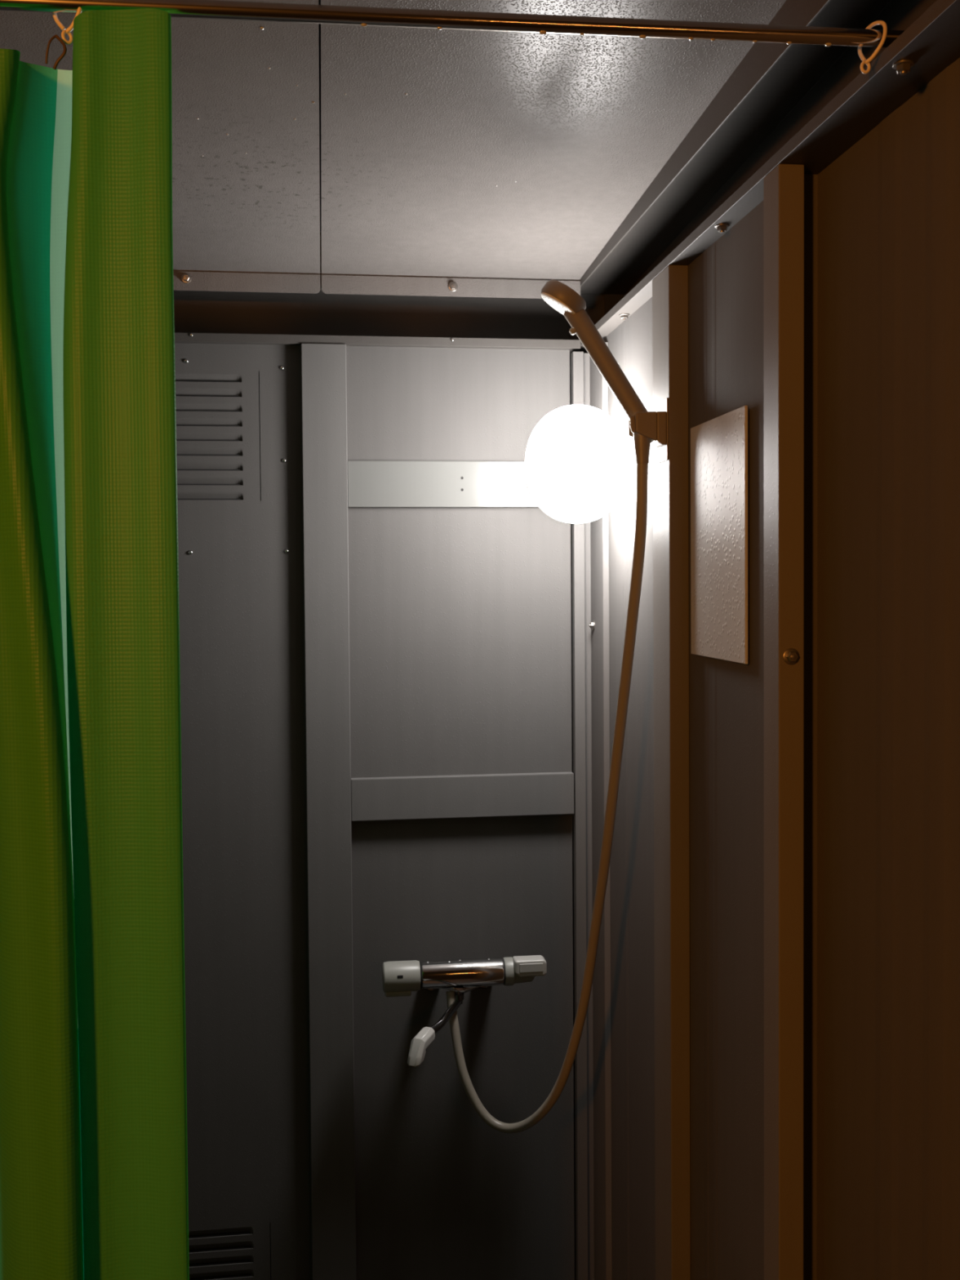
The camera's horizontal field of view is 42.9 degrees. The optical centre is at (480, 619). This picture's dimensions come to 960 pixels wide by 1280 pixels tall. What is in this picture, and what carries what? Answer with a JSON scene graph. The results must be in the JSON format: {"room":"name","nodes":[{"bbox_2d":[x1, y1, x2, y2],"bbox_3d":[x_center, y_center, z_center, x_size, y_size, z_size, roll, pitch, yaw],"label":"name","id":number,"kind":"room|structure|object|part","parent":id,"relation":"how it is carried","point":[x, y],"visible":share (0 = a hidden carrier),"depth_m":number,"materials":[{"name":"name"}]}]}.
{"room":"shower room","nodes":[
{"label":"shower room","id":0,"kind":"room"},
{"bbox_2d":[174,342,574,1279],"bbox_3d":[-0.327,0.499,1.999,0.972,1.884,0.012,-1,2,-7],"label":"wall","id":1,"kind":"structure","parent":0,"point":[460,618],"depth_m":2.01,"materials":[{"name":"grey metal"}]},
{"bbox_2d":[174,355,284,559],"bbox_3d":[-0.455,-0.260,1.957,0.275,0.326,0.007,-1,2,-7],"label":"air vent","id":2,"kind":"object","parent":1,"relation":"in","point":[228,409],"visible":0.56,"depth_m":1.96,"materials":[{"name":"black metal"}]},
{"bbox_2d":[188,1206,293,1279],"bbox_3d":[-0.445,1.129,2.000,0.275,0.326,0.007,-1,2,-7],"label":"air vent","id":3,"kind":"object","parent":1,"relation":"in","point":[252,1244],"visible":0.64,"depth_m":2.00,"materials":[{"name":"black metal"}]},
{"bbox_2d":[301,343,355,1279],"bbox_3d":[-0.245,0.498,1.995,0.072,1.884,0.018,-1,2,-7],"label":"stud","id":4,"kind":"object","parent":1,"relation":"attached to","point":[323,366],"visible":1,"depth_m":1.98,"materials":[{"name":"grey metal"}]},
{"bbox_2d":[173,271,580,357],"bbox_3d":[-0.331,-0.502,1.999,0.988,0.116,0.102,-1,2,-7],"label":"trim","id":5,"kind":"structure","parent":1,"relation":"attached to","point":[232,317],"depth_m":2.05,"materials":[{"name":"metal"}]},
{"bbox_2d":[191,293,604,1279],"bbox_3d":[-0.309,0.438,2.094,1.074,2.000,0.015,-1,2,-7],"label":"trim","id":6,"kind":"structure","parent":1,"relation":"attached to","point":[594,308],"depth_m":2.13,"materials":[{"name":"metal"}]},
{"bbox_2d":[347,460,539,507],"bbox_3d":[-0.032,-0.223,2.005,0.369,0.075,0.010,-1,2,-7],"label":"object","id":7,"kind":"object","parent":1,"relation":"attached to","point":[371,484],"visible":0.73,"depth_m":2.00,"materials":[{"name":"grey metal"}]},
{"bbox_2d":[524,404,628,523],"bbox_3d":[0.135,-0.232,1.876,0.153,0.174,0.292,-1,2,-7],"label":"globe lamp","id":8,"kind":"object","parent":7,"relation":"attached to","point":[576,461],"visible":1,"depth_m":1.75,"materials":[{"name":"white glass"}]},
{"bbox_2d":[351,771,573,821],"bbox_3d":[-0.027,0.291,2.017,0.369,0.068,0.018,-1,2,-7],"label":"rail","id":9,"kind":"object","parent":1,"relation":"attached to","point":[540,793],"visible":1,"depth_m":2.01,"materials":[{"name":"grey metal"}]},
{"bbox_2d":[382,955,546,1066],"bbox_3d":[-0.055,0.593,1.933,0.283,0.104,0.197,-2,2,-41],"label":"mixer tap","id":10,"kind":"object","parent":1,"relation":"attached to","point":[399,978],"visible":1,"depth_m":1.93,"materials":[{"name":"silver metal"}]},
{"bbox_3d":[-0.125,0.566,1.938,0.059,0.048,0.048,-1,2,-7],"label":"temperature knob","id":11,"kind":"part","parent":10,"relation":"part of","materials":[{"name":"grey plastic"}]},
{"bbox_3d":[-0.053,0.611,1.884,0.017,0.021,0.138,0,2,19],"label":"spout","id":12,"kind":"part","parent":10,"relation":"part of","materials":[{"name":"silver metal"}]},
{"bbox_3d":[0.062,0.564,1.962,0.050,0.044,0.044,-1,2,-7],"label":"flow knob","id":13,"kind":"part","parent":10,"relation":"part of","materials":[{"name":"grey plastic"}]},
{"bbox_3d":[0.079,0.553,1.951,0.052,0.026,0.028,-1,2,-7],"label":"lever","id":14,"kind":"part","parent":10,"relation":"part of","materials":[{"name":"grey plastic"}]},
{"bbox_3d":[0.081,0.552,1.937,0.038,0.014,0.002,-1,2,-7],"label":"lever","id":15,"kind":"part","parent":10,"relation":"part of","materials":[{"name":"grey plastic"}]},
{"bbox_2d":[445,462,648,1133],"bbox_3d":[0.111,0.293,1.760,0.096,1.004,0.481,-2,2,-34],"label":"shower hose","id":16,"kind":"object","parent":10,"relation":"attached to","point":[642,472],"visible":0.98,"depth_m":1.67,"materials":[{"name":"brown plastic"}]},
{"bbox_2d":[0,0,786,298],"bbox_3d":[-0.233,-0.547,1.240,0.988,0.090,1.432,-1,2,-7],"label":"ceiling","id":17,"kind":"structure","parent":0,"point":[412,204],"depth_m":1.42,"materials":[{"name":"grey metal"}]},
{"bbox_2d":[181,273,191,283],"bbox_3d":[-0.464,-0.540,1.926,0.016,0.016,0.008,-1,2,-7],"label":"bolt","id":18,"kind":"object","parent":17,"relation":"attached to","point":[185,277],"visible":1,"depth_m":1.93,"materials":[{"name":"silver metal"}]},
{"bbox_2d":[318,0,321,232],"bbox_3d":[-0.163,-0.606,1.247,0.050,0.013,1.430,-1,2,-7],"label":"trim","id":19,"kind":"structure","parent":17,"relation":"attached to","point":[319,1],"depth_m":1.46,"materials":[{"name":"black"}]},
{"bbox_2d":[448,281,457,291],"bbox_3d":[-0.043,-0.541,1.980,0.016,0.016,0.008,-1,2,-7],"label":"bolt","id":20,"kind":"object","parent":17,"relation":"attached to","point":[452,286],"visible":1,"depth_m":1.98,"materials":[{"name":"silver metal"}]},
{"bbox_2d":[603,57,959,1279],"bbox_3d":[0.309,0.512,1.347,0.041,1.890,1.440,-1,2,-7],"label":"wall","id":21,"kind":"structure","parent":0,"point":[882,1000],"depth_m":1.13,"materials":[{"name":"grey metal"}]},
{"bbox_2d":[618,313,629,319],"bbox_3d":[0.211,-0.443,1.785,0.016,0.008,0.016,-1,2,-7],"label":"bolt","id":22,"kind":"object","parent":21,"relation":"attached to","point":[623,316],"visible":1,"depth_m":1.78,"materials":[{"name":"silver metal"}]},
{"bbox_2d":[652,265,690,1279],"bbox_3d":[0.247,0.505,1.573,0.025,1.889,0.078,-1,2,-7],"label":"stud","id":23,"kind":"object","parent":21,"relation":"attached to","point":[670,286],"visible":1,"depth_m":1.53,"materials":[{"name":"paint"}]},
{"bbox_2d":[628,397,668,465],"bbox_3d":[0.205,-0.238,1.543,0.049,0.077,0.070,-1,2,-7],"label":"holder","id":24,"kind":"object","parent":23,"relation":"attached to","point":[654,424],"visible":0.91,"depth_m":1.51,"materials":[{"name":"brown plastic"}]},
{"bbox_2d":[540,279,650,463],"bbox_3d":[0.149,-0.315,1.555,0.144,0.239,0.061,0,2,15],"label":"shower","id":25,"kind":"object","parent":24,"relation":"in","point":[561,297],"visible":0.94,"depth_m":1.54,"materials":[{"name":"brown plastic"}]},
{"bbox_3d":[0.102,-0.403,1.564,0.049,0.035,0.057,-1,2,-7],"label":"spray plate","id":26,"kind":"part","parent":25,"relation":"part of","materials":[{"name":"white plastic"}]},
{"bbox_3d":[0.161,-0.321,1.544,0.117,0.166,0.027,0,2,27],"label":"handle","id":27,"kind":"part","parent":25,"relation":"part of","materials":[{"name":"brown plastic"}]},
{"bbox_3d":[0.210,-0.238,1.528,0.040,0.042,0.038,-1,2,-7],"label":"bracket arm","id":28,"kind":"part","parent":24,"relation":"part of","materials":[{"name":"brown plastic"}]},
{"bbox_3d":[0.228,-0.238,1.546,0.002,0.077,0.069,-1,2,-7],"label":"plate","id":29,"kind":"part","parent":24,"relation":"part of","materials":[{"name":"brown plastic"}]},
{"bbox_2d":[690,405,747,664],"bbox_3d":[0.273,-0.093,1.395,0.006,0.275,0.194,-1,2,-7],"label":"wall mirror","id":30,"kind":"object","parent":21,"relation":"attached to","point":[718,445],"visible":1,"depth_m":1.38,"materials":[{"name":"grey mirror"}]},
{"bbox_2d":[715,223,728,233],"bbox_3d":[0.266,-0.429,1.341,0.016,0.008,0.016,-1,2,-7],"label":"bolt","id":31,"kind":"object","parent":21,"relation":"attached to","point":[722,228],"visible":1,"depth_m":1.34,"materials":[{"name":"silver metal"}]},
{"bbox_2d":[715,223,728,228],"bbox_3d":[0.266,-0.432,1.341,0.015,0.002,0.015,1,2,38],"label":"washer","id":32,"kind":"object","parent":31,"relation":"in","point":[721,225],"depth_m":1.34,"materials":[{"name":"silver metal"}]},
{"bbox_2d":[577,0,959,352],"bbox_3d":[0.301,-0.517,1.360,0.102,0.167,1.530,-1,2,-7],"label":"trim","id":33,"kind":"structure","parent":21,"relation":"attached to","point":[807,105],"depth_m":1.29,"materials":[{"name":"metal"}]},
{"bbox_2d":[763,164,804,1279],"bbox_3d":[0.296,0.517,1.192,0.025,1.889,0.041,-1,2,-7],"label":"stud","id":34,"kind":"object","parent":21,"relation":"attached to","point":[784,186],"visible":1,"depth_m":1.16,"materials":[{"name":"paint"}]},
{"bbox_2d":[782,648,799,664],"bbox_3d":[0.295,0.035,1.153,0.016,0.016,0.008,-1,2,-7],"label":"bolt","id":35,"kind":"object","parent":34,"relation":"attached to","point":[791,655],"visible":1,"depth_m":1.16,"materials":[{"name":"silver metal"}]},
{"bbox_2d":[892,59,914,75],"bbox_3d":[0.320,-0.417,0.924,0.016,0.008,0.016,-1,2,-7],"label":"bolt","id":36,"kind":"object","parent":21,"relation":"attached to","point":[903,67],"visible":1,"depth_m":0.92,"materials":[{"name":"silver metal"}]},
{"bbox_2d":[892,59,914,69],"bbox_3d":[0.320,-0.420,0.924,0.015,0.002,0.015,1,2,38],"label":"washer","id":37,"kind":"object","parent":36,"relation":"in","point":[904,64],"depth_m":0.92,"materials":[{"name":"silver metal"}]},
{"bbox_3d":[-0.210,1.476,1.338,1.014,0.030,1.500,-1,2,-7],"label":"floor","id":38,"kind":"structure","parent":0,"visible":0},
{"bbox_2d":[570,342,612,1279],"bbox_3d":[0.184,0.497,2.008,0.039,1.879,0.103,-1,2,-7],"label":"post","id":39,"kind":"object","parent":38,"relation":"on","point":[590,540],"visible":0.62,"depth_m":2.03,"materials":[{"name":"grey metal"}]},
{"bbox_2d":[589,620,595,630],"bbox_3d":[0.184,0.009,2.018,0.008,0.016,0.016,-1,2,-7],"label":"bolt","id":40,"kind":"object","parent":39,"relation":"attached to","point":[592,624],"visible":1,"depth_m":2.01,"materials":[{"name":"silver metal"}]},
{"bbox_3d":[-0.730,0.458,1.241,0.020,2.020,1.500,-1,2,-7],"label":"wall","id":41,"kind":"structure","parent":0,"visible":0},
{"bbox_2d":[0,0,904,48],"bbox_3d":[-0.137,-0.439,0.877,1.084,0.028,0.026,-1,2,-7],"label":"curtain rod","id":42,"kind":"object","parent":41,"relation":"attached to","point":[190,9],"visible":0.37,"depth_m":0.89,"materials":[{"name":"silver metal"}]},
{"bbox_2d":[52,6,81,44],"bbox_3d":[-0.291,-0.425,0.859,0.026,0.040,0.008,0,2,14],"label":"curtain ring","id":43,"kind":"object","parent":42,"relation":"hanging from","point":[58,22],"visible":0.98,"depth_m":0.86,"materials":[{"name":"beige plastic"}]},
{"bbox_2d":[44,34,66,69],"bbox_3d":[-0.297,-0.397,0.854,0.016,0.024,0.004,0,2,7],"label":"curtain hook","id":44,"kind":"object","parent":43,"relation":"hanging from","point":[56,36],"visible":1,"depth_m":0.85,"materials":[{"name":"brown metal"}]},
{"bbox_2d":[0,8,189,1279],"bbox_3d":[-0.411,0.495,0.863,0.407,1.832,0.103,-1,2,-7],"label":"shower curtain","id":45,"kind":"object","parent":42,"relation":"hanging from","point":[94,1141],"visible":1,"depth_m":0.85,"materials":[{"name":"green fabric"}]},
{"bbox_2d":[539,31,546,35],"bbox_3d":[0.046,-0.433,0.901,0.006,0.002,0.004,-1,2,-7],"label":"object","id":46,"kind":"object","parent":42,"relation":"hanging from","point":[542,33],"visible":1,"depth_m":0.90,"materials":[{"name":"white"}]},
{"bbox_2d":[639,35,645,39],"bbox_3d":[0.121,-0.434,0.911,0.005,0.002,0.004,-1,2,-7],"label":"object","id":47,"kind":"object","parent":42,"relation":"hanging from","point":[642,37],"visible":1,"depth_m":0.91,"materials":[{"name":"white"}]},
{"bbox_2d":[857,20,887,74],"bbox_3d":[0.297,-0.437,0.932,0.012,0.039,0.026,-1,2,-31],"label":"curtain ring","id":48,"kind":"object","parent":42,"relation":"hanging from","point":[883,24],"visible":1,"depth_m":0.93,"materials":[{"name":"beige plastic"}]}
]}

